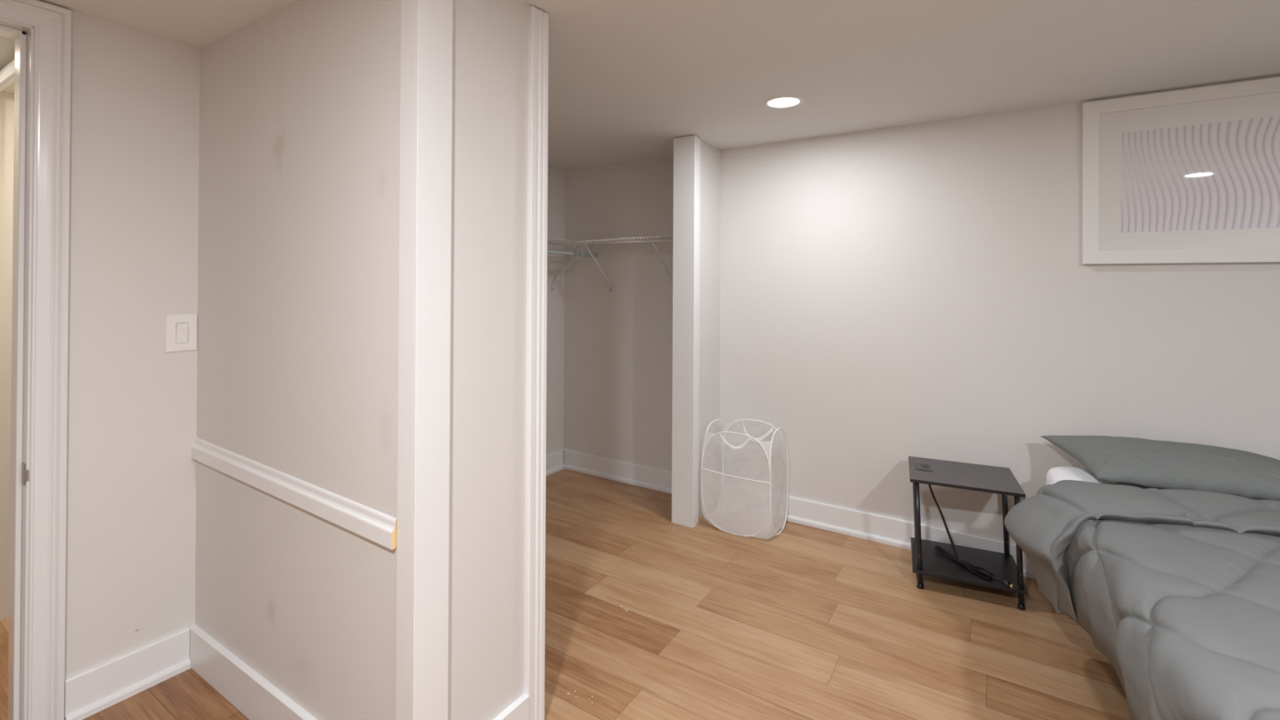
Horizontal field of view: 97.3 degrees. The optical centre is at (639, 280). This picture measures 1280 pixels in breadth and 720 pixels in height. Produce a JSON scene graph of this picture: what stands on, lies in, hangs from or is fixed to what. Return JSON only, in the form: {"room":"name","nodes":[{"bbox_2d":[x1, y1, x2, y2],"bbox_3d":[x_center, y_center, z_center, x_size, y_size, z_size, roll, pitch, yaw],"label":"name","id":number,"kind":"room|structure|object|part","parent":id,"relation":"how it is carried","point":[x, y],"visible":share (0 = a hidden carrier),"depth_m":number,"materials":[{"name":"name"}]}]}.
{"room":"bedroom","nodes":[
{"label":"bedroom","id":0,"kind":"room"},
{"bbox_2d":[0,92,14,620],"bbox_3d":[-3.103,0.262,1.672,0.100,2.260,4.100,0,0,32],"label":"wall","id":1,"kind":"structure","parent":0,"point":[6,100],"depth_m":2.33,"materials":[{"name":"paint"}]},
{"bbox_2d":[0,57,14,94],"bbox_3d":[-1.957,-0.815,2.573,0.863,0.085,1.165,0,0,32],"label":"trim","id":2,"kind":"structure","parent":1,"relation":"attached to","point":[10,89],"depth_m":2.29,"materials":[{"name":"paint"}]},
{"bbox_2d":[0,58,14,92],"bbox_3d":[-2.277,-0.799,2.070,0.863,0.065,0.027,0,0,32],"label":"trim","id":3,"kind":"structure","parent":1,"relation":"attached to","point":[7,73],"depth_m":2.15,"materials":[{"name":"white paint"}]},
{"bbox_2d":[64,10,199,678],"bbox_3d":[-2.505,0.261,0.807,0.110,2.260,3.280,0,0,32],"label":"wall","id":4,"kind":"structure","parent":0,"point":[131,517],"depth_m":1.91,"materials":[{"name":"paint"}]},
{"bbox_2d":[0,0,71,719],"bbox_3d":[-2.128,0.269,1.382,0.140,2.253,1.011,0,0,32],"label":"door frame","id":5,"kind":"structure","parent":4,"relation":"in","point":[41,31],"depth_m":1.74,"materials":[{"name":"white paint"}]},
{"bbox_3d":[-1.878,0.591,1.720,0.043,0.065,0.007,0,0,32],"label":"strike plate","id":6,"kind":"part","parent":5,"relation":"part of","materials":[{"name":"metal"}]},
{"bbox_3d":[-2.074,-0.818,1.356,0.026,0.078,1.011,0,0,32],"label":"casing","id":7,"kind":"part","parent":5,"relation":"part of","materials":[{"name":"white paint"}]},
{"bbox_3d":[-1.829,0.272,1.745,0.026,2.253,0.078,0,0,32],"label":"casing","id":8,"kind":"part","parent":5,"relation":"part of","materials":[{"name":"white paint"}]},
{"bbox_2d":[64,626,191,719],"bbox_3d":[-1.724,1.331,1.910,0.030,0.139,0.323,0,0,32],"label":"baseboard","id":9,"kind":"structure","parent":4,"relation":"attached to","point":[87,692],"depth_m":1.90,"materials":[{"name":"white paint"}]},
{"bbox_2d":[165,313,197,352],"bbox_3d":[-1.654,0.188,2.034,0.009,0.134,0.093,0,0,32],"label":"light switch","id":10,"kind":"object","parent":4,"relation":"attached to","point":[181,330],"visible":1,"depth_m":2.03,"materials":[{"name":"white plastic"}]},
{"bbox_2d":[195,0,454,719],"bbox_3d":[-1.067,0.273,1.789,1.265,2.260,0.120,0,0,32],"label":"wall","id":11,"kind":"structure","parent":0,"point":[299,185],"depth_m":1.67,"materials":[{"name":"paint"}]},
{"bbox_2d":[188,624,317,719],"bbox_3d":[-1.131,1.333,1.738,1.212,0.139,0.020,0,0,32],"label":"baseboard","id":12,"kind":"structure","parent":11,"relation":"attached to","point":[251,694],"depth_m":1.84,"materials":[{"name":"white paint"}]},
{"bbox_2d":[191,437,397,549],"bbox_3d":[-1.129,0.626,1.746,1.207,0.098,0.015,0,0,32],"label":"trim","id":13,"kind":"structure","parent":11,"relation":"attached to","point":[379,527],"depth_m":1.65,"materials":[{"name":"white paint"}]},
{"bbox_2d":[449,0,530,719],"bbox_3d":[-0.462,0.276,1.668,0.115,2.260,0.325,0,0,32],"label":"wall","id":14,"kind":"structure","parent":0,"point":[490,291],"depth_m":1.61,"materials":[{"name":"paint"}]},
{"bbox_2d":[395,0,453,719],"bbox_3d":[-0.554,0.275,1.449,0.070,2.259,0.104,0,0,32],"label":"trim","id":15,"kind":"structure","parent":14,"relation":"attached to","point":[426,25],"depth_m":1.42,"materials":[{"name":"white paint"}]},
{"bbox_2d":[493,693,528,719],"bbox_3d":[-0.426,1.336,1.603,0.020,0.139,0.293,0,0,32],"label":"baseboard","id":16,"kind":"structure","parent":14,"relation":"attached to","point":[518,709],"depth_m":1.69,"materials":[{"name":"white paint"}]},
{"bbox_2d":[524,5,548,719],"bbox_3d":[-0.372,0.280,1.792,0.135,2.254,0.069,0,0,32],"label":"trim","id":17,"kind":"structure","parent":14,"relation":"attached to","point":[538,37],"depth_m":1.75,"materials":[{"name":"white paint"}]},
{"bbox_2d":[546,165,565,455],"bbox_3d":[-1.240,0.280,3.344,0.100,2.260,2.320,0,0,32],"label":"wall","id":18,"kind":"structure","parent":0,"point":[556,177],"depth_m":4.21,"materials":[{"name":"paint"}]},
{"bbox_2d":[546,449,564,475],"bbox_3d":[-1.196,1.340,3.295,0.030,0.139,2.279,0,0,32],"label":"baseboard","id":19,"kind":"structure","parent":18,"relation":"attached to","point":[553,460],"depth_m":4.17,"materials":[{"name":"white paint"}]},
{"bbox_2d":[546,237,597,290],"bbox_3d":[-1.049,-0.113,3.241,0.332,0.354,2.285,0,0,32],"label":"wire shelf","id":20,"kind":"object","parent":18,"relation":"attached to","point":[549,240],"visible":0.23,"depth_m":3.94,"materials":[{"name":"white metal"}]},
{"bbox_3d":[-0.933,-0.195,3.173,0.026,0.027,2.275,0,0,32],"label":"hanging rod","id":21,"kind":"part","parent":20,"relation":"part of","materials":[{"name":"white metal"}]},
{"bbox_2d":[0,468,1129,719],"bbox_3d":[-0.515,1.402,0.920,5.950,0.001,5.820,0,0,32],"label":"floor","id":22,"kind":"structure","parent":0,"point":[837,626],"depth_m":2.25,"materials":[{"name":"brown wood"}]},
{"bbox_2d":[701,418,788,539],"bbox_3d":[0.612,1.127,3.284,0.430,0.581,0.342,0,0,31],"label":"laundry hamper","id":23,"kind":"object","parent":22,"relation":"on","point":[728,516],"visible":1,"depth_m":3.27,"materials":[{"name":"white fabric"}]},
{"bbox_3d":[0.537,0.910,3.190,0.180,0.094,0.025,0,0,31],"label":"handle","id":24,"kind":"part","parent":23,"relation":"part of","materials":[{"name":"white fabric"}]},
{"bbox_3d":[0.612,1.410,3.286,0.402,0.001,0.306,0,0,31],"label":"panel","id":25,"kind":"part","parent":23,"relation":"part of","materials":[{"name":"white fabric"}]},
{"bbox_3d":[0.693,0.895,3.359,0.200,0.113,0.073,0,0,31],"label":"handle","id":26,"kind":"part","parent":23,"relation":"part of","materials":[{"name":"white fabric"}]},
{"bbox_2d":[908,456,1028,610],"bbox_3d":[1.533,1.167,2.676,0.459,0.507,0.385,0,0,24],"label":"side table","id":27,"kind":"object","parent":22,"relation":"on","point":[977,566],"visible":1,"depth_m":2.62,"materials":[{"name":"black laminate"}]},
{"bbox_3d":[1.428,1.170,2.914,0.041,0.479,0.022,0,0,6],"label":"leg","id":28,"kind":"part","parent":27,"relation":"part of","materials":[{"name":"black metal"}]},
{"bbox_3d":[1.289,1.168,2.608,0.041,0.479,0.022,0,0,6],"label":"leg","id":29,"kind":"part","parent":27,"relation":"part of","materials":[{"name":"black metal"}]},
{"bbox_3d":[1.402,0.917,2.777,0.070,0.005,0.128,0,0,24],"label":"outlet panel","id":30,"kind":"part","parent":27,"relation":"part of","materials":[{"name":"black plastic"}]},
{"bbox_3d":[1.505,1.133,2.629,0.041,0.405,0.346,0,0,-33],"label":"power cord","id":31,"kind":"part","parent":27,"relation":"part of","materials":[{"name":"black rubber"}]},
{"bbox_2d":[911,537,1028,595],"bbox_3d":[1.540,1.344,2.679,0.447,0.014,0.370,0,0,24],"label":"shelf","id":32,"kind":"object","parent":27,"relation":"attached to","point":[984,568],"depth_m":2.64,"materials":[{"name":"black laminate"}]},
{"bbox_3d":[1.786,1.171,2.751,0.041,0.479,0.022,0,0,6],"label":"leg","id":33,"kind":"part","parent":27,"relation":"part of","materials":[{"name":"black metal"}]},
{"bbox_3d":[1.647,1.169,2.446,0.041,0.479,0.022,0,0,6],"label":"leg","id":34,"kind":"part","parent":27,"relation":"part of","materials":[{"name":"black metal"}]},
{"bbox_2d":[1046,466,1168,488],"bbox_3d":[2.017,1.109,1.428,1.349,0.617,1.882,0,0,26],"label":"bed","id":35,"kind":"object","parent":22,"relation":"on","point":[1054,475],"visible":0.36,"depth_m":2.35,"materials":[{"name":"white fabric"}]},
{"bbox_2d":[1004,480,1279,719],"bbox_3d":[1.866,0.940,1.193,1.701,0.462,1.583,0,0,26],"label":"comforter","id":36,"kind":"object","parent":35,"relation":"on","point":[1179,589],"visible":1,"depth_m":1.53,"materials":[{"name":"grey fabric"}]},
{"bbox_2d":[1040,435,1279,501],"bbox_3d":[2.111,0.722,2.217,0.851,0.141,0.434,0,0,32],"label":"pillow","id":37,"kind":"object","parent":35,"relation":"on","point":[1169,464],"visible":0.98,"depth_m":2.13,"materials":[{"name":"grey fabric"}]},
{"bbox_2d":[0,0,1279,170],"bbox_3d":[-0.503,-0.908,0.931,5.950,0.100,5.820,0,0,32],"label":"ceiling","id":38,"kind":"structure","parent":0,"point":[628,78],"depth_m":2.12,"materials":[{"name":"paint"}]},
{"bbox_2d":[763,95,804,108],"bbox_3d":[0.676,-0.841,2.655,0.186,0.006,0.186,0,0,32],"label":"recessed light","id":39,"kind":"object","parent":38,"relation":"in","point":[781,101],"visible":1,"depth_m":2.64,"materials":[{"name":"white plastic"}]},
{"bbox_2d":[767,97,799,107],"bbox_3d":[0.676,-0.840,2.655,0.147,0.001,0.147,0,0,32],"label":"diffuser","id":40,"kind":"object","parent":39,"relation":"attached to","point":[780,102],"depth_m":2.65,"materials":[{"name":"white plastic"}]},
{"bbox_2d":[698,140,720,518],"bbox_3d":[0.361,0.288,3.461,0.100,2.260,0.405,0,0,32],"label":"wall","id":41,"kind":"structure","parent":0,"point":[710,155],"depth_m":3.47,"materials":[{"name":"paint"}]},
{"bbox_2d":[671,135,700,528],"bbox_3d":[0.273,0.289,3.308,0.142,2.256,0.088,0,0,32],"label":"trim","id":42,"kind":"structure","parent":41,"relation":"attached to","point":[686,149],"depth_m":3.27,"materials":[{"name":"white paint"}]},
{"bbox_2d":[564,75,1279,543],"bbox_3d":[1.451,0.292,3.069,4.939,2.260,0.100,0,0,32],"label":"wall","id":43,"kind":"structure","parent":0,"point":[889,295],"depth_m":3.00,"materials":[{"name":"paint"}]},
{"bbox_2d":[562,448,671,493],"bbox_3d":[-0.088,1.349,3.960,1.185,0.139,0.030,0,0,32],"label":"baseboard","id":44,"kind":"structure","parent":43,"relation":"attached to","point":[651,477],"depth_m":4.00,"materials":[{"name":"white paint"}]},
{"bbox_2d":[570,235,672,291],"bbox_3d":[-0.059,-0.101,3.787,0.800,0.354,0.311,0,0,32],"label":"wire shelf","id":45,"kind":"object","parent":43,"relation":"attached to","point":[642,239],"visible":0.88,"depth_m":3.75,"materials":[{"name":"white metal"}]},
{"bbox_2d":[717,481,1035,578],"bbox_3d":[1.955,1.353,2.663,3.450,0.139,0.030,0,0,32],"label":"baseboard","id":46,"kind":"structure","parent":43,"relation":"attached to","point":[882,529],"depth_m":3.13,"materials":[{"name":"white paint"}]},
{"bbox_2d":[1081,76,1279,264],"bbox_3d":[2.559,-0.449,2.291,1.200,0.746,0.032,0,0,32],"label":"framed picture","id":47,"kind":"object","parent":43,"relation":"attached to","point":[1192,175],"visible":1,"depth_m":2.43,"materials":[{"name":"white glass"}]},
{"bbox_2d":[1120,115,1279,232],"bbox_3d":[2.559,-0.441,2.291,0.936,0.460,0.003,0,0,32],"label":"print","id":48,"kind":"object","parent":47,"relation":"attached to","point":[1218,174],"depth_m":2.39}
]}

